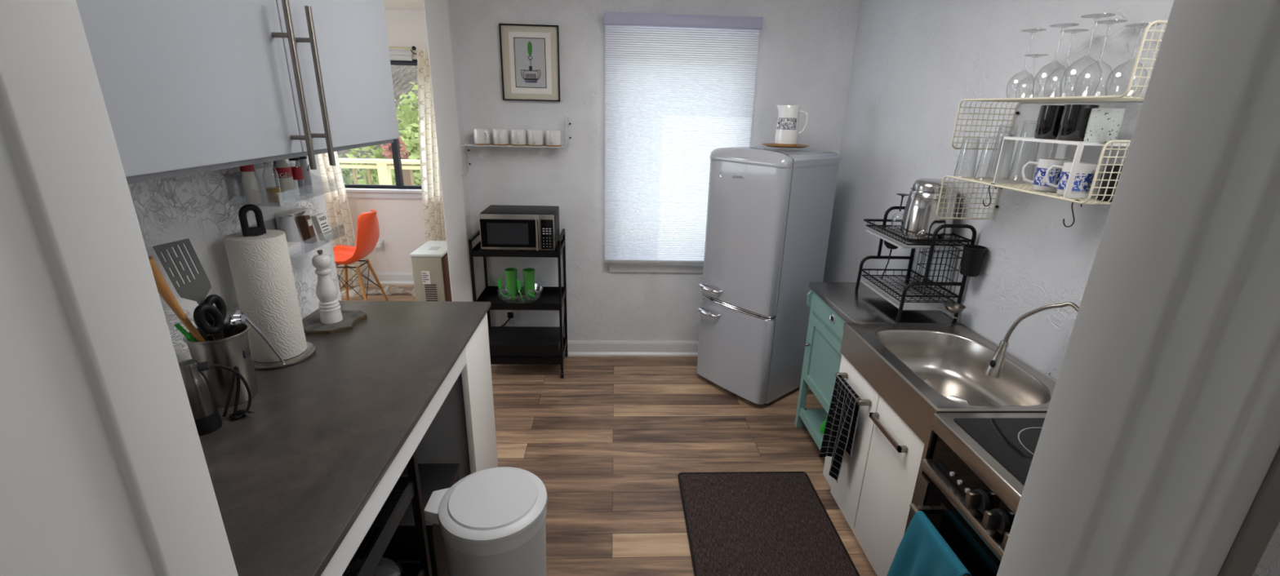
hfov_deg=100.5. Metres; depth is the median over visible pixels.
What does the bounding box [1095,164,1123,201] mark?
mug
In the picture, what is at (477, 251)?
shelf
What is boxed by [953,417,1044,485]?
cooktop
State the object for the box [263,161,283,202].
oil bottle
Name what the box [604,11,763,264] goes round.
cellular shade
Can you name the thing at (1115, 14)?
wine glass
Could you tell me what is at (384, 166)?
deck railing
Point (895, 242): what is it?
tray
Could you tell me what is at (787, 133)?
pitcher
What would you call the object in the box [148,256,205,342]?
wooden spatula
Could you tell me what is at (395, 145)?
window
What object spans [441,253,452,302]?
panel
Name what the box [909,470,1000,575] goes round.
oven
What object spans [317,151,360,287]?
curtain
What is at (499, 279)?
server
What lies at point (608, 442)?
floor
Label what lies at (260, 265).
paper towel roll
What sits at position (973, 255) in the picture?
utensil cup
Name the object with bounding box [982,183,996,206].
s-hook
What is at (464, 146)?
wire shelf
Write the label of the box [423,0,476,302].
wall
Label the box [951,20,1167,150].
wire shelf
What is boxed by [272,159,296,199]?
bottle
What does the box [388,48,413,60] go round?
window blind
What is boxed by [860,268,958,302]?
tray
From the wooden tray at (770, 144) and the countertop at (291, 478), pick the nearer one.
the countertop at (291, 478)
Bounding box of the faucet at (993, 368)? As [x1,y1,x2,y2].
[982,302,1079,380]
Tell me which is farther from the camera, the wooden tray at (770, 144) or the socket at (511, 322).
the socket at (511, 322)
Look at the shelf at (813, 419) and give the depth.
2.89 m
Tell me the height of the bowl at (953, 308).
0.033 m
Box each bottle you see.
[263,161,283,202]
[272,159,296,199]
[272,160,276,186]
[288,157,305,184]
[295,155,313,194]
[819,414,827,433]
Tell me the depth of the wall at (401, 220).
5.05 m
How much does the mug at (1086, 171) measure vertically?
0.093 m
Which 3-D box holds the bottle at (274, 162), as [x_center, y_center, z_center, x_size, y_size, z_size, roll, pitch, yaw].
[-1.188,-0.377,1.758,0.038,0.149,0.038,1,19,-3]
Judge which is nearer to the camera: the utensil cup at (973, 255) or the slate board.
the slate board
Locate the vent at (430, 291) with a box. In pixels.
[424,284,437,301]
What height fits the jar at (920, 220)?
0.250 m
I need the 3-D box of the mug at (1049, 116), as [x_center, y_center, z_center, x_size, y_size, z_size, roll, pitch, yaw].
[1.278,-0.515,1.653,0.080,0.098,0.108,9,20,22]
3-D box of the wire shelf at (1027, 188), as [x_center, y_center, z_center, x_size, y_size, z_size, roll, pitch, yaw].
[1.306,-0.327,1.742,0.238,0.337,0.656,0,19,-4]
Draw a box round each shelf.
[458,116,571,174]
[471,239,564,257]
[476,286,565,310]
[490,337,566,364]
[799,408,827,458]
[936,136,1130,219]
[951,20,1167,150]
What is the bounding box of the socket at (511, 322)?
[508,320,514,324]
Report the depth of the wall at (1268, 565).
0.43 m
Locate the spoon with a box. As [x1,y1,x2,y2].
[880,249,892,279]
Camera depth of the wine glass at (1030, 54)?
1.79 m
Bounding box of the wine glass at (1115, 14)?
[1059,13,1115,93]
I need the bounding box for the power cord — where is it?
[501,312,513,326]
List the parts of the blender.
cord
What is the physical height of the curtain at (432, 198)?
2.119 m
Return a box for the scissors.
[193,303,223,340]
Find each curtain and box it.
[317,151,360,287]
[417,48,446,243]
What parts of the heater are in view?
panel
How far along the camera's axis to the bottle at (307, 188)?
1.83 m
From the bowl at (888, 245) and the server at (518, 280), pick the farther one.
the server at (518, 280)
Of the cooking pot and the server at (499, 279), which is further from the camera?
the server at (499, 279)
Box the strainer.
[943,302,965,319]
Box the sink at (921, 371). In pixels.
[840,323,1056,535]
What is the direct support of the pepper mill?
on the slate board
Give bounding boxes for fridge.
[696,146,840,404]
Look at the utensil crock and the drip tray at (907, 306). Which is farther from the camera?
the drip tray at (907, 306)
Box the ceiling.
[382,0,424,10]
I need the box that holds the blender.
[178,359,254,435]
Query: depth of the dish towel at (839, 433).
2.18 m
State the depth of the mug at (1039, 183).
1.64 m
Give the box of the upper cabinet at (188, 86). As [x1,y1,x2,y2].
[75,0,399,183]
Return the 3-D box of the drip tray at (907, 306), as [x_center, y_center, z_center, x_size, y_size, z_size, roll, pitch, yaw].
[1.228,0.030,2.491,0.217,0.010,0.390,1,19,-3]
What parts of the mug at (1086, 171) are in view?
handle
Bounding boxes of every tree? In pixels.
[337,151,354,184]
[345,81,421,185]
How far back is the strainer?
2.24 m
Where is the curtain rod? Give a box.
[388,45,416,54]
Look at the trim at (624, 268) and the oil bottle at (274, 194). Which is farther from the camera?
the trim at (624, 268)
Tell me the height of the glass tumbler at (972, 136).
0.145 m
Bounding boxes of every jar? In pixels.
[239,164,262,204]
[899,177,957,239]
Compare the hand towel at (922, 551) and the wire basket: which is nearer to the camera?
the hand towel at (922, 551)
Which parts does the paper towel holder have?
loop handle, arm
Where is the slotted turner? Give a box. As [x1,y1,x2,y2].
[152,238,213,326]
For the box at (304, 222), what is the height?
0.094 m
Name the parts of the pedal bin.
lid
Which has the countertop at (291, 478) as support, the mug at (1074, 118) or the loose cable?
the loose cable
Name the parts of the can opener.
handle, plate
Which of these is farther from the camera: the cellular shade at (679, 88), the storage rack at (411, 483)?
the cellular shade at (679, 88)
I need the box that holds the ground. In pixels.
[337,65,417,184]
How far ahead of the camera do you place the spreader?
1.33 m
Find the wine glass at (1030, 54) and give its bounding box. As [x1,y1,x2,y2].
[1016,53,1048,93]
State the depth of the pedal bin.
1.45 m
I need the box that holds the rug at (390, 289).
[340,284,415,297]
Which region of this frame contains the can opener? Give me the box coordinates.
[226,310,245,337]
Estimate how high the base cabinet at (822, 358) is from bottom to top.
0.824 m
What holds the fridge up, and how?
on the floor
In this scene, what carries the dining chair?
on the floor
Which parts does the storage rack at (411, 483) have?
leg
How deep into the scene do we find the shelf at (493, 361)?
3.46 m
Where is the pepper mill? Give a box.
[311,249,342,324]
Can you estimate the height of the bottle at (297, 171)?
0.146 m
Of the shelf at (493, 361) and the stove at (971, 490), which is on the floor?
the stove at (971, 490)
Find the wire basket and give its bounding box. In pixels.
[911,245,963,295]
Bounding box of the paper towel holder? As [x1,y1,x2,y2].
[238,204,315,369]
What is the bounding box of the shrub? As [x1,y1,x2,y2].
[380,135,411,185]
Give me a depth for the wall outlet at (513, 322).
3.74 m
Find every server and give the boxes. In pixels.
[497,277,504,300]
[517,279,523,302]
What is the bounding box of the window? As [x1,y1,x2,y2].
[344,58,421,188]
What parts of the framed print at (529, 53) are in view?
drawn handle, drawn blade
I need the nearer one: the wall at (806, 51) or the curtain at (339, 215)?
the wall at (806, 51)
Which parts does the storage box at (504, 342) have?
lid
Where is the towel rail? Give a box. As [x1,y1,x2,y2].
[835,373,871,406]
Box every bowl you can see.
[884,240,897,249]
[943,302,965,313]
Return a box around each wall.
[127,154,341,364]
[345,8,427,273]
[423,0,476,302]
[453,0,861,341]
[822,0,1173,382]
[1252,522,1279,575]
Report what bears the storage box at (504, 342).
on the shelving unit at (552, 298)
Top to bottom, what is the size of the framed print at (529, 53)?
0.424 m
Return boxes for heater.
[409,240,452,302]
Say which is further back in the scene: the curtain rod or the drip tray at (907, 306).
the curtain rod
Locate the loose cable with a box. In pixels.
[222,365,240,417]
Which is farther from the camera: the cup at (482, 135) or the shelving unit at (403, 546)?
the cup at (482, 135)
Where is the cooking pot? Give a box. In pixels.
[342,555,403,575]
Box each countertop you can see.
[199,300,490,575]
[808,282,959,324]
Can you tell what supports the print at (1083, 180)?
attached to the mug at (1086, 171)
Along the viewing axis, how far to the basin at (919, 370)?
2.06 m
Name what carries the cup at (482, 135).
on the wire shelf at (464, 146)
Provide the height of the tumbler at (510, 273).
0.203 m
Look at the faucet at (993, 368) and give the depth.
1.83 m
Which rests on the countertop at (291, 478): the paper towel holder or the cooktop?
the paper towel holder
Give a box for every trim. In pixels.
[0,0,238,575]
[345,187,422,199]
[608,263,703,273]
[996,0,1279,575]
[1217,446,1279,575]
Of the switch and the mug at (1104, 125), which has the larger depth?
the mug at (1104, 125)
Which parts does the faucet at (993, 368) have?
lever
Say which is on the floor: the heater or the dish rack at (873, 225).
the heater
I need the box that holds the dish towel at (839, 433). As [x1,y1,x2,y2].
[818,374,861,483]
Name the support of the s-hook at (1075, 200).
hanging from the wire shelf at (1027, 188)
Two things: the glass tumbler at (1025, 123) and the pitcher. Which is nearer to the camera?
the glass tumbler at (1025, 123)
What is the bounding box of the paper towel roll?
[223,229,306,362]
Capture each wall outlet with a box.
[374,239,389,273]
[504,310,518,326]
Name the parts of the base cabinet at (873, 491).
door, handle, door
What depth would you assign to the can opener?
1.43 m
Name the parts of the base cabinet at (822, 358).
leg, door, rail, drawer, label pull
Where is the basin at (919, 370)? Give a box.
[843,323,1056,417]
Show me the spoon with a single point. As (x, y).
(891, 251)
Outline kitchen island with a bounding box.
[320,312,497,575]
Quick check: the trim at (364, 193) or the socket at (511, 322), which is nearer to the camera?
the socket at (511, 322)
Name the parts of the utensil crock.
ladle handle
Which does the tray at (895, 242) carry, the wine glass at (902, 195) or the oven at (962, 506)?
the wine glass at (902, 195)
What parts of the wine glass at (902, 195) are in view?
stem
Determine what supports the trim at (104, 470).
attached to the wall
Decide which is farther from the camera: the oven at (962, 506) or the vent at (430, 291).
the vent at (430, 291)
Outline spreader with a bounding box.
[174,323,195,342]
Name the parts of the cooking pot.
lid knob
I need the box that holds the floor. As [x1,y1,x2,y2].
[338,284,876,575]
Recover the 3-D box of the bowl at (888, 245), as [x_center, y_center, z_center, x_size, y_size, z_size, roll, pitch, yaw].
[1.215,-0.208,2.563,0.080,0.040,0.080,1,19,-3]
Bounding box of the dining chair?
[333,209,388,301]
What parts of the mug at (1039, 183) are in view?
handle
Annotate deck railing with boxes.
[338,158,420,185]
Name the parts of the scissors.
blade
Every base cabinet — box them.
[795,289,847,485]
[822,354,924,575]
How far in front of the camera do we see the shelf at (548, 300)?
3.50 m
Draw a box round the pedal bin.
[423,466,547,575]
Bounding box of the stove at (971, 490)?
[909,413,1046,575]
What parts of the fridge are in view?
handle, handle, door, door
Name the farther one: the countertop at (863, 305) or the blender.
the countertop at (863, 305)
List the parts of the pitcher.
patterned panel, handle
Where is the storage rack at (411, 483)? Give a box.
[342,450,432,575]
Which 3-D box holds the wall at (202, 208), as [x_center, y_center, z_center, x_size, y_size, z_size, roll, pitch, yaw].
[-1.317,0.015,1.357,0.160,2.440,1.750,1,19,-3]
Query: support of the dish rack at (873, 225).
on the countertop at (863, 305)
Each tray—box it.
[761,142,809,148]
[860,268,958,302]
[861,280,947,311]
[864,219,968,246]
[866,229,944,248]
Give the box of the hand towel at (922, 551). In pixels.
[886,511,971,575]
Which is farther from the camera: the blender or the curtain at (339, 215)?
the curtain at (339, 215)
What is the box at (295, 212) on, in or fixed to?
on the shelf
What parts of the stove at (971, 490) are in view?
control panel, knob, frame, knob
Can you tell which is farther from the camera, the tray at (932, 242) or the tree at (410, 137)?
the tree at (410, 137)
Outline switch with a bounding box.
[198,361,209,371]
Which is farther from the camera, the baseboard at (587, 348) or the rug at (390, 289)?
the rug at (390, 289)
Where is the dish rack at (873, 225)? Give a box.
[854,206,976,322]
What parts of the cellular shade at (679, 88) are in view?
rail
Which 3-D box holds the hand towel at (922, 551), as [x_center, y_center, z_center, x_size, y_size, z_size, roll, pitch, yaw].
[0.810,0.889,1.546,0.085,0.395,0.272,1,19,-3]
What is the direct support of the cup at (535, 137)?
on the wire shelf at (464, 146)
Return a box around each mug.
[1021,158,1070,191]
[1033,105,1063,139]
[1044,161,1097,195]
[1056,104,1099,141]
[1083,107,1126,142]
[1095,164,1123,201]
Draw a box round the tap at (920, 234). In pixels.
[916,231,926,239]
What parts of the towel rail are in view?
post, post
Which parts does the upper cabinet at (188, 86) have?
door, handle, handle, door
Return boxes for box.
[275,208,312,240]
[296,215,317,243]
[311,213,333,240]
[488,326,563,358]
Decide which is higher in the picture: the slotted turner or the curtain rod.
the curtain rod
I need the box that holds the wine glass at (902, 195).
[896,193,909,213]
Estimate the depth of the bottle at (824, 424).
2.77 m
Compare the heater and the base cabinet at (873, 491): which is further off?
the heater
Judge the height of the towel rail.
0.020 m
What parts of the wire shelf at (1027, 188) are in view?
leg, leg, shelf riser, leg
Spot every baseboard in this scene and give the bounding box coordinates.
[360,272,413,284]
[564,341,698,356]
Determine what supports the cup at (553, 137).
on the wire shelf at (464, 146)
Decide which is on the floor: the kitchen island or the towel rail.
the kitchen island
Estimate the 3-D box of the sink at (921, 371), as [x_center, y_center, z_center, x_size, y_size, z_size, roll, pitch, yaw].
[1.128,0.666,2.081,0.518,0.860,0.694,1,19,-3]
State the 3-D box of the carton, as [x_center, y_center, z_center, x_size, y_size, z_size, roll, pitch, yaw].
[-1.171,-0.127,1.726,0.085,0.036,0.103,1,19,-3]
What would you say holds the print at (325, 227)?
attached to the box at (320, 221)
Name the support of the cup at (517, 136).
on the wire shelf at (464, 146)
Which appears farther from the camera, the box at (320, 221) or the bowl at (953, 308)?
the bowl at (953, 308)
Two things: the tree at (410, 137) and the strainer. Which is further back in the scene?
the tree at (410, 137)
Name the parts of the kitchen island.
panel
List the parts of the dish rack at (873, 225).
frame, frame, frame, frame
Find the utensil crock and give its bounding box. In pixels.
[182,321,257,408]
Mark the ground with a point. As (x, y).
(402, 75)
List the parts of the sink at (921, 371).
leg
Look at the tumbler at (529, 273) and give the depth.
3.44 m
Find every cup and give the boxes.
[279,215,303,247]
[473,128,490,144]
[492,128,509,145]
[510,128,526,145]
[527,129,543,146]
[545,129,561,146]
[960,240,987,276]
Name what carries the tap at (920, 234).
on the jar at (920, 220)
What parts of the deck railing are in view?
rail, under rail, post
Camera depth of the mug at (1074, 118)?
1.54 m
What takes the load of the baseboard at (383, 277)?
attached to the wall at (401, 220)
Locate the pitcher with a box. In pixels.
[773,105,808,146]
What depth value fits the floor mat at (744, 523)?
2.28 m
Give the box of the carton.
[287,241,302,256]
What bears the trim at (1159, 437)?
attached to the wall at (1268, 565)
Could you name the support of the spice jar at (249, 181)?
on the shelf
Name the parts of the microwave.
door, door glass, handle, control panel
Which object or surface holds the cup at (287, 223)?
on the shelf
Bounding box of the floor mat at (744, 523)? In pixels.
[677,471,859,575]
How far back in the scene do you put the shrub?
8.77 m
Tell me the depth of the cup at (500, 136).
3.23 m
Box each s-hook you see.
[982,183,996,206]
[1062,200,1082,227]
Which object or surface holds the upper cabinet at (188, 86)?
attached to the wall at (202, 208)
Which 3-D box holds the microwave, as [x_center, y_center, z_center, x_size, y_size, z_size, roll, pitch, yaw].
[-0.744,-0.362,3.333,0.444,0.257,0.328,1,19,-3]
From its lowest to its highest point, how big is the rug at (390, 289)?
0.069 m
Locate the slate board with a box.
[302,310,367,334]
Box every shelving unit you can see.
[351,463,460,575]
[468,228,568,378]
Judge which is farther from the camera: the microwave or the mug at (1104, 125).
the microwave
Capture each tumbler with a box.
[504,267,517,300]
[522,267,535,301]
[956,136,980,174]
[1008,123,1039,180]
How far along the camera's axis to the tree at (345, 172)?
12.03 m
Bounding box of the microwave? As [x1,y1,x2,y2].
[478,204,559,252]
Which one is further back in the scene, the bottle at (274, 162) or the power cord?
the power cord
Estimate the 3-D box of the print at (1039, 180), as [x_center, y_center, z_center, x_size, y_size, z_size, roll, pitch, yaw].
[1.277,-0.348,1.657,0.079,0.051,0.079,-16,25,-42]
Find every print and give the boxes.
[320,222,330,234]
[498,22,559,101]
[1032,167,1062,186]
[1056,171,1094,191]
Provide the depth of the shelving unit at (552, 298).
3.46 m
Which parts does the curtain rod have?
rod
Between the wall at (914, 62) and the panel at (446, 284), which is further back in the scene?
the panel at (446, 284)
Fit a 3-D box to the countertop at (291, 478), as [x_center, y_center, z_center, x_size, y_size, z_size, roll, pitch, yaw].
[-0.914,0.327,1.431,0.653,0.020,1.645,1,19,-3]

